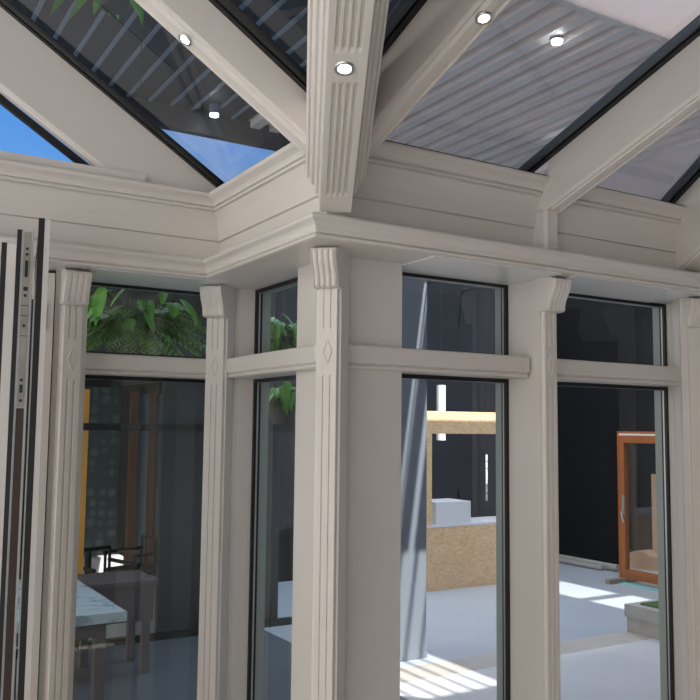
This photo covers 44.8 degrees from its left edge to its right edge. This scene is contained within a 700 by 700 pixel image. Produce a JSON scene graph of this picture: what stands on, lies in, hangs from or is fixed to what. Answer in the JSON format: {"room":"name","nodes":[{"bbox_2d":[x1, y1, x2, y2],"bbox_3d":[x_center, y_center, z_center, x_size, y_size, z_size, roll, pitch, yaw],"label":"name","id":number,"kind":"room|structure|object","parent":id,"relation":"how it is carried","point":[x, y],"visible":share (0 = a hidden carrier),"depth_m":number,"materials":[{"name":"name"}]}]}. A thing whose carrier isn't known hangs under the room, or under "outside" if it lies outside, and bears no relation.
{"room":"sunroom","nodes":[
{"label":"sunroom","id":0,"kind":"room"},
{"bbox_2d":[38,270,87,699],"bbox_3d":[-1.188,0.805,3.396,0.126,2.220,0.305,4,-6,-31],"label":"wall","id":1,"kind":"structure","parent":0,"point":[58,272],"depth_m":3.28,"materials":[{"name":"beige paint"}]},
{"bbox_2d":[0,266,55,699],"bbox_3d":[-2.194,0.732,2.705,2.314,2.220,0.212,4,-6,-31],"label":"door","id":2,"kind":"structure","parent":1,"relation":"in","point":[35,660],"depth_m":3.23,"materials":[{"name":"beige paint"}]},
{"bbox_2d":[44,268,91,699],"bbox_3d":[-1.088,0.792,3.237,0.099,2.220,0.121,4,-6,-31],"label":"pilaster","id":3,"kind":"object","parent":1,"relation":"attached to","point":[75,285],"visible":1,"depth_m":3.27,"materials":[{"name":"beige paint"}]},
{"bbox_2d":[0,151,145,181],"bbox_3d":[-1.966,-0.758,2.787,2.620,0.034,0.100,4,-6,-31],"label":"trim","id":4,"kind":"structure","parent":1,"relation":"attached to","point":[3,154],"depth_m":3.27,"materials":[{"name":"beige paint"}]},
{"bbox_2d":[0,234,208,279],"bbox_3d":[-1.755,-0.403,2.982,3.223,0.100,0.375,4,-6,-31],"label":"trim","id":5,"kind":"structure","parent":1,"relation":"on","point":[62,254],"depth_m":3.30,"materials":[{"name":"beige paint"}]},
{"bbox_2d":[0,158,219,257],"bbox_3d":[-1.761,-0.585,3.012,3.223,0.266,0.344,4,-6,-31],"label":"trim","id":6,"kind":"structure","parent":1,"relation":"attached to","point":[81,207],"depth_m":3.36,"materials":[{"name":"beige paint"}]},
{"bbox_2d":[0,0,224,191],"bbox_3d":[-1.768,-1.665,2.950,3.060,1.953,0.145,4,-6,-31],"label":"rafter","id":7,"kind":"object","parent":6,"relation":"on","point":[39,75],"visible":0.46,"depth_m":3.32,"materials":[{"name":"beige paint"}]},
{"bbox_2d":[85,282,205,382],"bbox_3d":[-0.860,0.817,3.601,0.688,2.240,0.197,4,-6,-31],"label":"window","id":8,"kind":"structure","parent":1,"relation":"in","point":[99,365],"depth_m":3.60,"materials":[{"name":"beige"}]},
{"bbox_2d":[92,268,227,291],"bbox_3d":[-0.824,-0.288,3.564,0.538,0.004,0.310,4,-6,-31],"label":"trim","id":9,"kind":"structure","parent":1,"relation":"attached to","point":[109,276],"depth_m":3.54,"materials":[{"name":"white"}]},
{"bbox_2d":[19,362,159,579],"bbox_3d":[-5.017,1.116,9.381,6.200,3.050,0.150,4,-6,-31],"label":"wall","id":10,"kind":"structure","parent":0,"point":[152,387],"depth_m":10.57,"materials":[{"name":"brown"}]},
{"bbox_2d":[84,386,121,555],"bbox_3d":[-3.266,1.590,10.247,0.940,2.300,0.080,4,-6,-31],"label":"wall","id":11,"kind":"structure","parent":0,"point":[103,458],"depth_m":10.36,"materials":[{"name":"tile"}]},
{"bbox_2d":[110,380,158,387],"bbox_3d":[-2.131,-0.017,9.264,0.050,0.750,3.200,4,-6,-31],"label":"trim","id":12,"kind":"structure","parent":11,"relation":"attached to","point":[113,383],"depth_m":10.03,"materials":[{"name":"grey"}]},
{"bbox_2d":[155,382,273,632],"bbox_3d":[-1.220,1.393,7.811,1.090,2.300,0.060,4,-6,-31],"label":"panel","id":13,"kind":"object","parent":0,"point":[181,452],"visible":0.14,"depth_m":7.61,"materials":[{"name":"grey"}]},
{"bbox_2d":[159,381,281,618],"bbox_3d":[-1.565,1.490,9.481,0.150,2.400,3.200,4,-6,-31],"label":"wall","id":14,"kind":"structure","parent":0,"point":[276,435],"depth_m":8.11,"materials":[{"name":"grey"}]},
{"bbox_2d":[124,392,161,564],"bbox_3d":[-2.529,1.621,10.504,0.410,2.200,0.160,4,-6,-31],"label":"window","id":15,"kind":"structure","parent":14,"relation":"in","point":[143,470],"depth_m":10.51,"materials":[{"name":"brown wood"}]},
{"bbox_2d":[135,394,149,562],"bbox_3d":[-2.577,1.583,10.530,0.130,2.080,0.040,4,-6,-31],"label":"curtain","id":16,"kind":"object","parent":15,"relation":"hanging from","point":[142,449],"depth_m":10.52,"materials":[{"name":"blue fabric"}]},
{"bbox_2d":[152,394,161,561],"bbox_3d":[-2.412,1.594,10.630,0.085,2.080,0.040,4,-6,-31],"label":"curtain","id":17,"kind":"object","parent":15,"relation":"hanging from","point":[157,397],"depth_m":10.61,"materials":[{"name":"grey fabric"}]},
{"bbox_2d":[15,617,291,657],"bbox_3d":[-3.177,2.377,6.429,6.450,0.050,0.090,4,-6,-31],"label":"trim","id":18,"kind":"structure","parent":14,"relation":"attached to","point":[115,641],"depth_m":7.36,"materials":[{"name":"black metal"}]},
{"bbox_2d":[26,422,294,431],"bbox_3d":[-3.154,0.584,6.586,6.450,0.060,0.080,4,-6,-31],"label":"trim","id":19,"kind":"structure","parent":14,"relation":"attached to","point":[86,426],"depth_m":7.42,"materials":[{"name":"black metal"}]},
{"bbox_2d":[226,257,401,699],"bbox_3d":[-0.215,0.818,3.422,0.281,2.220,1.065,4,-6,-31],"label":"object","id":20,"kind":"structure","parent":0,"point":[373,523],"depth_m":3.05,"materials":[{"name":"beige paint"}]},
{"bbox_2d":[197,284,235,699],"bbox_3d":[-0.584,0.829,3.588,0.100,2.220,0.171,-1,-5,14],"label":"pilaster","id":21,"kind":"object","parent":20,"relation":"attached to","point":[218,302],"visible":1,"depth_m":3.60,"materials":[{"name":"beige paint"}]},
{"bbox_2d":[203,212,327,289],"bbox_3d":[-0.296,-0.357,3.319,0.375,0.100,1.305,4,-6,-31],"label":"trim","id":22,"kind":"structure","parent":20,"relation":"on","point":[274,256],"depth_m":3.14,"materials":[{"name":"beige paint"}]},
{"bbox_2d":[209,143,326,252],"bbox_3d":[-0.289,-0.537,3.357,0.344,0.266,1.274,4,-6,-31],"label":"trim","id":23,"kind":"structure","parent":20,"relation":"attached to","point":[276,191],"depth_m":3.19,"materials":[{"name":"beige paint"}]},
{"bbox_2d":[134,0,306,155],"bbox_3d":[-1.126,-1.567,2.183,2.780,1.893,0.145,4,-6,-31],"label":"rafter","id":24,"kind":"object","parent":23,"relation":"on","point":[224,37],"visible":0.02,"depth_m":2.61,"materials":[{"name":"beige paint"}]},
{"bbox_2d":[178,33,191,45],"bbox_3d":[-0.495,-0.934,2.553,0.042,0.032,0.046,4,-6,-31],"label":"recessed light","id":25,"kind":"object","parent":24,"relation":"attached to","point":[184,38],"visible":1,"depth_m":2.55,"materials":[{"name":"silver metal"}]},
{"bbox_2d":[227,277,315,699],"bbox_3d":[-0.256,0.799,3.324,0.217,2.240,0.846,4,-6,-31],"label":"window","id":26,"kind":"structure","parent":20,"relation":"in","point":[264,366],"depth_m":3.67,"materials":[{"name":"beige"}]},
{"bbox_2d":[348,272,529,699],"bbox_3d":[0.310,0.795,3.211,0.879,2.240,0.217,4,-6,-31],"label":"window","id":27,"kind":"structure","parent":20,"relation":"in","point":[498,368],"depth_m":3.42,"materials":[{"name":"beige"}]},
{"bbox_2d":[385,140,546,175],"bbox_3d":[0.379,-0.693,3.069,0.864,0.008,0.038,4,-6,-31],"label":"trim","id":28,"kind":"structure","parent":20,"relation":"attached to","point":[385,140],"depth_m":3.06,"materials":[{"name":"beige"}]},
{"bbox_2d":[402,256,561,284],"bbox_3d":[0.478,-0.301,3.265,0.611,0.004,0.310,4,-6,-31],"label":"trim","id":29,"kind":"structure","parent":20,"relation":"attached to","point":[439,266],"depth_m":3.24,"materials":[{"name":"white"}]},
{"bbox_2d":[14,562,660,699],"bbox_3d":[-3.433,3.052,13.143,36.000,0.104,21.600,4,-6,-31],"label":"floor","id":30,"kind":"structure","parent":0,"point":[460,622],"depth_m":6.91,"materials":[{"name":"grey concrete"}]},
{"bbox_2d":[16,623,105,699],"bbox_3d":[-2.246,1.934,5.242,1.270,0.740,1.300,4,-6,-31],"label":"dining table","id":31,"kind":"object","parent":30,"relation":"on","point":[97,632],"visible":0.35,"depth_m":5.04,"materials":[{"name":"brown wood"}]},
{"bbox_2d":[17,579,126,632],"bbox_3d":[-2.241,1.587,5.271,1.330,0.056,1.365,4,-6,-31],"label":"tabletop","id":32,"kind":"object","parent":31,"relation":"on","point":[92,608],"visible":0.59,"depth_m":5.08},
{"bbox_2d":[75,389,89,641],"bbox_3d":[-2.336,1.415,7.360,0.090,2.150,0.090,4,-6,-31],"label":"timber post","id":33,"kind":"object","parent":30,"relation":"on","point":[87,391],"visible":0.27,"depth_m":7.36,"materials":[{"name":"orange wood"}]},
{"bbox_2d":[83,554,122,573],"bbox_3d":[-2.865,2.541,9.778,0.450,0.330,0.200,4,-6,-31],"label":"base cabinet","id":34,"kind":"object","parent":30,"relation":"on","point":[97,561],"visible":0.27,"depth_m":9.69,"materials":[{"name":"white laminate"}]},
{"bbox_2d":[83,545,139,573],"bbox_3d":[-2.398,2.245,8.163,0.543,0.640,0.520,-4,-7,41],"label":"armchair","id":35,"kind":"object","parent":30,"relation":"on","point":[87,568],"visible":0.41,"depth_m":8.32,"materials":[{"name":"black metal"}]},
{"bbox_2d":[77,569,158,678],"bbox_3d":[-1.784,2.073,6.450,0.500,0.690,0.500,4,-6,-31],"label":"side table","id":36,"kind":"object","parent":30,"relation":"on","point":[131,590],"visible":0.66,"depth_m":6.35,"materials":[{"name":"grey wood"}]},
{"bbox_2d":[103,535,156,573],"bbox_3d":[-2.240,2.323,9.007,0.520,0.640,0.543,-3,-6,37],"label":"armchair","id":37,"kind":"object","parent":30,"relation":"on","point":[148,568],"visible":0.52,"depth_m":9.02,"materials":[{"name":"black metal"}]},
{"bbox_2d":[400,278,426,661],"bbox_3d":[0.424,0.443,7.089,0.335,4.100,0.308,4,-6,-31],"label":"column","id":38,"kind":"structure","parent":30,"relation":"on","point":[414,291],"depth_m":6.92,"materials":[{"name":"grey"}]},
{"bbox_2d":[426,411,495,591],"bbox_3d":[1.427,1.781,10.338,1.615,2.040,0.555,4,-6,-31],"label":"kiosk","id":39,"kind":"object","parent":30,"relation":"on","point":[459,555],"visible":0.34,"depth_m":9.90,"materials":[{"name":"beige laminate"}]},
{"bbox_2d":[432,498,470,524],"bbox_3d":[1.105,1.913,10.088,0.510,0.254,0.410,4,-6,-31],"label":"storage box","id":40,"kind":"object","parent":39,"relation":"on","point":[446,510],"visible":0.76,"depth_m":9.91,"materials":[{"name":"white plastic"}]},
{"bbox_2d":[426,516,495,527],"bbox_3d":[1.437,2.075,10.290,1.615,0.025,0.505,4,-6,-31],"label":"countertop","id":41,"kind":"structure","parent":39,"relation":"on","point":[489,519],"depth_m":10.09,"materials":[{"name":"stone"}]},
{"bbox_2d":[559,558,603,570],"bbox_3d":[3.074,2.896,11.536,0.060,0.060,0.900,4,-6,-32],"label":"tube","id":42,"kind":"object","parent":30,"relation":"on","point":[571,562],"visible":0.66,"depth_m":11.43,"materials":[{"name":"grey metal"}]},
{"bbox_2d":[559,554,618,571],"bbox_3d":[3.202,2.885,11.556,0.090,0.090,1.100,4,-6,-32],"label":"tube","id":43,"kind":"object","parent":30,"relation":"on","point":[609,566],"visible":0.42,"depth_m":11.38,"materials":[{"name":"grey metal"}]},
{"bbox_2d":[605,431,657,584],"bbox_3d":[3.627,1.872,9.911,0.520,1.830,1.310,4,-6,-31],"label":"door","id":44,"kind":"structure","parent":30,"relation":"on","point":[626,574],"depth_m":10.37,"materials":[{"name":"orange wood"}]},
{"bbox_2d":[624,599,658,639],"bbox_3d":[3.327,2.462,7.773,1.310,0.265,0.920,4,-6,-31],"label":"planter","id":45,"kind":"object","parent":30,"relation":"on","point":[643,616],"visible":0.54,"depth_m":7.69,"materials":[{"name":"grey concrete"}]},
{"bbox_2d":[630,549,657,573],"bbox_3d":[3.826,2.659,10.370,0.360,0.350,0.900,4,-6,-31],"label":"bench","id":46,"kind":"object","parent":30,"relation":"on","point":[640,560],"visible":0.36,"depth_m":10.47,"materials":[{"name":"brown"}]},
{"bbox_2d":[651,474,657,553],"bbox_3d":[3.822,2.046,10.560,0.040,0.995,0.140,4,-6,-31],"label":"plywood board","id":47,"kind":"object","parent":46,"relation":"on","point":[653,476],"visible":0.36,"depth_m":10.58,"materials":[{"name":"brown"}]},
{"bbox_2d":[11,0,699,199],"bbox_3d":[3.443,-1.898,3.809,14.400,0.040,8.660,4,-6,-31],"label":"ceiling","id":48,"kind":"structure","parent":0,"point":[76,28],"depth_m":5.25,"materials":[{"name":"grey"}]},
{"bbox_2d":[31,0,45,21],"bbox_3d":[-1.425,-1.892,4.178,0.022,0.014,2.950,4,-6,-31],"label":"louvres","id":49,"kind":"object","parent":48,"relation":"attached to","point":[41,2],"visible":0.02,"depth_m":4.62,"materials":[{"name":"grey metal"}]},
{"bbox_2d":[53,0,76,39],"bbox_3d":[-1.292,-1.883,4.257,0.022,0.014,2.950,4,-6,-31],"label":"louvres","id":50,"kind":"object","parent":48,"relation":"attached to","point":[68,14],"visible":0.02,"depth_m":4.75,"materials":[{"name":"grey metal"}]},
{"bbox_2d":[73,10,105,56],"bbox_3d":[-1.160,-1.874,4.337,0.022,0.014,2.950,4,-6,-31],"label":"louvres","id":51,"kind":"object","parent":48,"relation":"attached to","point":[102,13],"visible":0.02,"depth_m":4.88,"materials":[{"name":"grey metal"}]},
{"bbox_2d":[50,0,143,26],"bbox_3d":[-1.037,-1.857,3.725,0.568,0.757,0.742,4,-6,-31],"label":"plant","id":52,"kind":"object","parent":48,"relation":"hanging from","point":[115,7],"visible":0.82,"depth_m":3.77,"materials":[{"name":"green plant"}]},
{"bbox_2d":[91,11,137,71],"bbox_3d":[-1.027,-1.866,4.417,0.022,0.014,2.950,4,-6,-31],"label":"louvres","id":53,"kind":"object","parent":48,"relation":"attached to","point":[133,16],"visible":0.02,"depth_m":4.99,"materials":[{"name":"grey metal"}]},
{"bbox_2d":[30,27,206,385],"bbox_3d":[-1.120,-0.862,4.484,0.921,2.144,1.013,-2,-6,29],"label":"hanging plant","id":54,"kind":"object","parent":48,"relation":"hanging from","point":[134,327],"visible":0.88,"depth_m":4.24,"materials":[{"name":"green plant"}]},
{"bbox_2d":[109,23,161,86],"bbox_3d":[-0.894,-1.857,4.497,0.022,0.014,2.950,4,-6,-31],"label":"louvres","id":55,"kind":"object","parent":48,"relation":"attached to","point":[158,26],"visible":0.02,"depth_m":5.16,"materials":[{"name":"grey metal"}]},
{"bbox_2d":[126,39,178,96],"bbox_3d":[-0.762,-1.848,4.577,0.022,0.014,2.950,4,-6,-31],"label":"louvres","id":56,"kind":"object","parent":48,"relation":"attached to","point":[174,44],"visible":0.56,"depth_m":5.35,"materials":[{"name":"grey metal"}]},
{"bbox_2d":[148,0,251,101],"bbox_3d":[-0.629,-1.840,4.656,0.022,0.014,2.950,4,-6,-31],"label":"louvres","id":57,"kind":"object","parent":48,"relation":"attached to","point":[245,3],"visible":0.56,"depth_m":5.42,"materials":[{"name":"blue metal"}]},
{"bbox_2d":[209,103,219,117],"bbox_3d":[-0.957,-1.689,5.999,0.071,0.080,0.071,4,-6,-31],"label":"spotlight","id":58,"kind":"object","parent":48,"relation":"attached to","point":[214,109],"visible":1,"depth_m":5.97,"materials":[{"name":"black metal"}]},
{"bbox_2d":[170,0,286,105],"bbox_3d":[-0.497,-1.831,4.736,0.022,0.014,2.950,4,-6,-31],"label":"louvres","id":59,"kind":"object","parent":48,"relation":"attached to","point":[279,3],"visible":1,"depth_m":5.41,"materials":[{"name":"grey metal"}]},
{"bbox_2d":[191,6,307,110],"bbox_3d":[-0.364,-1.822,4.816,0.022,0.014,2.950,4,-6,-31],"label":"louvres","id":60,"kind":"object","parent":48,"relation":"attached to","point":[301,14],"visible":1,"depth_m":4.90,"materials":[{"name":"grey metal"}]},
{"bbox_2d":[250,115,268,129],"bbox_3d":[-0.016,-1.767,5.187,0.075,0.050,2.670,4,-6,-31],"label":"louvres","id":61,"kind":"object","parent":48,"relation":"attached to","point":[258,122],"visible":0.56,"depth_m":6.23,"materials":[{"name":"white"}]},
{"bbox_2d":[220,35,306,109],"bbox_3d":[-0.231,-1.814,4.896,0.022,0.014,2.950,4,-6,-31],"label":"louvres","id":62,"kind":"object","parent":48,"relation":"attached to","point":[304,39],"visible":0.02,"depth_m":5.10,"materials":[{"name":"grey metal"}]},
{"bbox_2d":[269,139,295,423],"bbox_3d":[-0.424,-0.682,5.460,0.461,2.310,0.515,4,-6,-31],"label":"hanging plant","id":63,"kind":"object","parent":48,"relation":"hanging from","point":[282,399],"visible":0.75,"depth_m":5.28,"materials":[{"name":"green plant"}]},
{"bbox_2d":[270,131,296,351],"bbox_3d":[-0.526,-0.792,6.142,0.600,1.972,0.667,4,-6,-31],"label":"hanging plant","id":64,"kind":"object","parent":48,"relation":"hanging from","point":[276,325],"visible":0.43,"depth_m":5.91,"materials":[{"name":"green plant"}]},
{"bbox_2d":[231,0,390,118],"bbox_3d":[-0.099,-1.805,4.976,0.022,0.014,2.950,4,-6,-31],"label":"louvres","id":65,"kind":"object","parent":48,"relation":"attached to","point":[303,63],"visible":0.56,"depth_m":6.04,"materials":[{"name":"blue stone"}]},
{"bbox_2d":[386,18,613,139],"bbox_3d":[0.779,-1.715,5.665,0.075,0.050,2.670,4,-6,-31],"label":"louvres","id":66,"kind":"object","parent":48,"relation":"attached to","point":[594,26],"visible":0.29,"depth_m":5.32,"materials":[{"name":"white"}]},
{"bbox_2d":[407,10,593,116],"bbox_3d":[0.647,-1.724,5.586,0.075,0.050,2.670,4,-6,-31],"label":"louvres","id":67,"kind":"object","parent":48,"relation":"attached to","point":[574,19],"visible":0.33,"depth_m":5.08,"materials":[{"name":"white"}]},
{"bbox_2d":[433,3,572,87],"bbox_3d":[0.514,-1.732,5.506,0.075,0.050,2.670,4,-6,-31],"label":"louvres","id":68,"kind":"object","parent":48,"relation":"attached to","point":[554,11],"visible":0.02,"depth_m":4.84,"materials":[{"name":"white"}]},
{"bbox_2d":[465,0,551,52],"bbox_3d":[0.382,-1.741,5.426,0.075,0.050,2.670,4,-6,-31],"label":"louvres","id":69,"kind":"object","parent":48,"relation":"attached to","point":[523,9],"visible":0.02,"depth_m":4.59,"materials":[{"name":"white"}]},
{"bbox_2d":[389,25,632,143],"bbox_3d":[0.912,-1.706,5.745,0.075,0.050,2.670,4,-6,-31],"label":"louvres","id":70,"kind":"object","parent":48,"relation":"attached to","point":[613,33],"visible":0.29,"depth_m":5.43,"materials":[{"name":"white"}]},
{"bbox_2d":[496,144,546,166],"bbox_3d":[1.840,-1.646,6.304,0.075,0.050,2.670,4,-6,-31],"label":"louvres","id":71,"kind":"object","parent":48,"relation":"attached to","point":[527,155],"visible":0.02,"depth_m":6.98,"materials":[{"name":"white"}]},
{"bbox_2d":[482,126,567,163],"bbox_3d":[1.708,-1.654,6.224,0.075,0.050,2.670,4,-6,-31],"label":"louvres","id":72,"kind":"object","parent":48,"relation":"attached to","point":[547,138],"visible":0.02,"depth_m":6.73,"materials":[{"name":"white"}]},
{"bbox_2d":[404,32,651,146],"bbox_3d":[1.045,-1.698,5.825,0.075,0.050,2.670,4,-6,-31],"label":"louvres","id":73,"kind":"object","parent":48,"relation":"attached to","point":[634,39],"visible":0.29,"depth_m":5.50,"materials":[{"name":"white"}]},
{"bbox_2d":[466,105,591,160],"bbox_3d":[1.575,-1.663,6.144,0.075,0.050,2.670,4,-6,-31],"label":"louvres","id":74,"kind":"object","parent":48,"relation":"attached to","point":[565,121],"visible":0.44,"depth_m":6.45,"materials":[{"name":"white"}]},
{"bbox_2d":[453,81,620,156],"bbox_3d":[1.442,-1.672,6.064,0.075,0.050,2.670,4,-6,-31],"label":"louvres","id":75,"kind":"object","parent":48,"relation":"attached to","point":[591,99],"visible":0.44,"depth_m":6.17,"materials":[{"name":"white"}]},
{"bbox_2d":[421,39,664,150],"bbox_3d":[1.177,-1.689,5.905,0.075,0.050,2.670,4,-6,-31],"label":"louvres","id":76,"kind":"object","parent":48,"relation":"attached to","point":[651,46],"visible":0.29,"depth_m":5.60,"materials":[{"name":"white"}]},
{"bbox_2d":[437,53,653,153],"bbox_3d":[1.310,-1.680,5.985,0.075,0.050,2.670,4,-6,-31],"label":"louvres","id":77,"kind":"object","parent":48,"relation":"attached to","point":[618,75],"visible":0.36,"depth_m":5.86,"materials":[{"name":"white"}]},
{"bbox_2d":[548,0,668,42],"bbox_3d":[1.234,-1.788,4.359,1.400,0.130,0.040,4,-6,-31],"label":"trim","id":78,"kind":"structure","parent":48,"relation":"attached to","point":[560,2],"depth_m":4.42,"materials":[{"name":"white"}]},
{"bbox_2d":[563,0,699,39],"bbox_3d":[1.951,-1.836,3.173,1.400,0.030,2.730,4,-6,-31],"label":"trim","id":79,"kind":"structure","parent":78,"relation":"attached to","point":[662,18],"depth_m":4.33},
{"bbox_2d":[535,109,699,172],"bbox_3d":[2.105,-1.628,6.463,0.075,0.050,2.670,4,-6,-31],"label":"louvres","id":80,"kind":"object","parent":48,"relation":"attached to","point":[697,113],"visible":0.02,"depth_m":7.13,"materials":[{"name":"white"}]},
{"bbox_2d":[538,116,699,175],"bbox_3d":[2.238,-1.620,6.543,0.075,0.050,2.670,4,-6,-31],"label":"louvres","id":81,"kind":"object","parent":48,"relation":"attached to","point":[695,121],"visible":0.02,"depth_m":6.18,"materials":[{"name":"white"}]},
{"bbox_2d":[624,133,699,165],"bbox_3d":[2.503,-1.602,6.703,0.075,0.050,2.670,4,-6,-31],"label":"louvres","id":82,"kind":"object","parent":48,"relation":"attached to","point":[695,138],"visible":0.33,"depth_m":6.69,"materials":[{"name":"white"}]},
{"bbox_2d":[641,125,699,152],"bbox_3d":[2.371,-1.611,6.623,0.075,0.050,2.670,4,-6,-31],"label":"louvres","id":83,"kind":"object","parent":48,"relation":"attached to","point":[694,130],"visible":0.22,"depth_m":6.43,"materials":[{"name":"white"}]},
{"bbox_2d":[270,281,495,581],"bbox_3d":[0.714,0.851,11.300,5.150,4.050,0.150,4,-6,-31],"label":"wall","id":84,"kind":"structure","parent":0,"point":[457,320],"depth_m":11.68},
{"bbox_2d":[437,385,445,410],"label":"pendant lamp","id":85,"kind":"object","parent":84,"relation":"hanging from","point":[441,397],"depth_m":10.81,"materials":[{"name":"white glass"}]},
{"bbox_2d":[462,287,487,500],"bbox_3d":[1.684,0.575,11.525,0.028,2.860,0.510,4,-6,-31],"label":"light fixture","id":86,"kind":"object","parent":84,"relation":"hanging from","point":[486,455],"visible":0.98,"depth_m":11.22,"materials":[{"name":"white metal"}]},
{"bbox_2d":[508,280,536,699],"bbox_3d":[0.715,0.828,3.420,0.073,2.220,0.240,4,-6,-31],"label":"wall","id":87,"kind":"structure","parent":0,"point":[523,629],"depth_m":3.41,"materials":[{"name":"beige paint"}]},
{"bbox_2d":[534,183,560,249],"bbox_3d":[0.771,-0.519,3.307,0.069,0.265,0.093,4,-6,-31],"label":"block","id":88,"kind":"object","parent":87,"relation":"attached to","point":[545,230],"visible":0.7,"depth_m":3.28,"materials":[{"name":"beige paint"}]},
{"bbox_2d":[533,276,570,699],"bbox_3d":[0.793,0.817,3.287,0.094,2.220,0.121,4,-6,-31],"label":"pilaster","id":89,"kind":"object","parent":87,"relation":"attached to","point":[550,294],"visible":1,"depth_m":3.32,"materials":[{"name":"beige paint"}]},
{"bbox_2d":[567,252,602,276],"bbox_3d":[0.909,-0.331,3.314,0.160,0.079,0.058,4,-6,-31],"label":"trim","id":90,"kind":"structure","parent":87,"relation":"attached to","point":[579,266],"depth_m":3.31,"materials":[{"name":"beige paint"}]},
{"bbox_2d":[556,298,655,564],"bbox_3d":[4.460,0.794,10.207,0.170,4.050,5.900,4,-6,-31],"label":"wall","id":91,"kind":"structure","parent":0,"point":[590,419],"depth_m":11.67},
{"bbox_2d":[0,93,290,150],"bbox_3d":[-0.345,-1.620,6.576,18.000,0.240,0.060,4,-6,-31],"label":"trim","id":92,"kind":"structure","parent":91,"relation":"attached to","point":[175,118],"depth_m":6.13,"materials":[{"name":"grey"}]},
{"bbox_2d":[663,298,699,699],"bbox_3d":[1.689,0.882,3.900,0.422,2.220,0.267,1,-5,-5],"label":"wall","id":93,"kind":"structure","parent":0,"point":[694,333],"depth_m":3.83,"materials":[{"name":"beige paint"}]},
{"bbox_2d":[312,212,699,303],"bbox_3d":[0.701,-0.341,3.377,2.143,0.100,0.375,4,-6,-31],"label":"trim","id":94,"kind":"structure","parent":93,"relation":"on","point":[360,238],"depth_m":3.02,"materials":[{"name":"beige paint"}]},
{"bbox_2d":[327,141,685,268],"bbox_3d":[0.708,-0.521,3.415,2.112,0.266,0.344,4,-6,-31],"label":"trim","id":95,"kind":"structure","parent":93,"relation":"attached to","point":[405,185],"depth_m":3.19,"materials":[{"name":"beige paint"}]},
{"bbox_2d":[305,0,388,211],"bbox_3d":[0.043,-1.184,1.289,0.196,1.218,3.012,1,-5,-3],"label":"beam","id":96,"kind":"structure","parent":95,"relation":"on","point":[340,110],"depth_m":2.24,"materials":[{"name":"beige paint"}]},
{"bbox_2d":[334,61,354,75],"bbox_3d":[-0.013,-0.698,2.098,0.052,0.026,0.051,4,-6,-31],"label":"recessed light","id":97,"kind":"object","parent":96,"relation":"attached to","point":[343,68],"visible":1,"depth_m":2.09,"materials":[{"name":"silver metal"}]},
{"bbox_2d":[369,0,511,156],"bbox_3d":[0.678,-1.264,1.655,0.145,1.216,3.060,4,-6,-31],"label":"rafter","id":98,"kind":"object","parent":95,"relation":"on","point":[423,39],"visible":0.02,"depth_m":2.42,"materials":[{"name":"beige paint"}]},
{"bbox_2d":[475,11,492,24],"bbox_3d":[0.350,-0.872,2.225,0.046,0.026,0.045,4,-6,-31],"label":"recessed light","id":99,"kind":"object","parent":98,"relation":"attached to","point":[483,17],"visible":1,"depth_m":2.22,"materials":[{"name":"silver metal"}]},
{"bbox_2d":[518,15,699,210],"bbox_3d":[1.478,-1.226,2.140,0.142,1.186,3.064,4,-6,-31],"label":"rafter","id":100,"kind":"object","parent":95,"relation":"on","point":[662,92],"visible":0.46,"depth_m":2.95,"materials":[{"name":"beige paint"}]},
{"bbox_2d":[661,156,699,272],"bbox_3d":[1.653,-0.952,2.707,0.230,1.044,2.380,1,-5,-9],"label":"rafter","id":101,"kind":"object","parent":95,"relation":"on","point":[686,191],"visible":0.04,"depth_m":3.65,"materials":[{"name":"beige paint"}]},
{"bbox_2d":[557,293,680,699],"bbox_3d":[1.126,0.848,3.702,0.962,2.240,0.217,4,-6,-31],"label":"window","id":102,"kind":"structure","parent":93,"relation":"in","point":[575,373],"depth_m":3.95,"materials":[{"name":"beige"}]},
{"bbox_2d":[565,276,699,302],"bbox_3d":[1.147,-0.257,3.668,0.790,0.004,0.310,4,-6,-31],"label":"trim","id":103,"kind":"structure","parent":93,"relation":"attached to","point":[582,285],"depth_m":3.67,"materials":[{"name":"white"}]},
{"bbox_2d":[672,297,699,699],"bbox_3d":[1.545,0.870,3.779,0.094,2.220,0.161,1,-5,-9],"label":"pilaster","id":104,"kind":"object","parent":93,"relation":"attached to","point":[690,306],"visible":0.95,"depth_m":3.82,"materials":[{"name":"beige paint"}]},
{"bbox_3d":[0.578,1.665,0.024,9.200,0.060,7.680,4,-6,-31],"label":"floor","id":105,"kind":"structure","parent":0,"visible":0},
{"bbox_2d":[0,242,16,590],"bbox_3d":[-1.151,0.750,2.745,0.044,2.173,0.280,3,-6,-21],"label":"door leaf","id":106,"kind":"structure","parent":105,"relation":"on","point":[8,251],"depth_m":2.69,"materials":[{"name":"grey"}]},
{"bbox_2d":[0,229,34,699],"bbox_3d":[-1.062,0.743,2.652,0.048,2.173,0.484,3,-6,-21],"label":"door leaf","id":107,"kind":"structure","parent":105,"relation":"on","point":[22,295],"depth_m":2.47,"materials":[{"name":"grey"}]},
{"bbox_2d":[16,218,50,699],"bbox_3d":[-0.981,0.737,2.574,0.031,2.173,0.620,3,-6,-21],"label":"door leaf","id":108,"kind":"structure","parent":105,"relation":"on","point":[23,680],"depth_m":2.33,"materials":[{"name":"grey"}]},
{"bbox_2d":[311,246,349,699],"bbox_3d":[-0.079,0.764,2.798,0.088,2.220,0.193,-1,-5,14],"label":"pilaster","id":109,"kind":"object","parent":105,"relation":"on","point":[330,265],"visible":1,"depth_m":2.82,"materials":[{"name":"beige paint"}]},
{"label":"outside","id":110,"kind":"structure","parent":0,"visible":0},
{"bbox_3d":[-4.181,-0.630,7.454,5.450,0.100,4.550,4,-6,-31],"label":"ceiling","id":111,"kind":"structure","parent":110,"visible":0},
{"bbox_2d":[29,286,206,361],"bbox_3d":[-3.562,-0.342,6.393,5.450,0.750,0.100,4,-6,-31],"label":"trim","id":112,"kind":"structure","parent":111,"relation":"attached to","point":[195,301],"depth_m":7.43,"materials":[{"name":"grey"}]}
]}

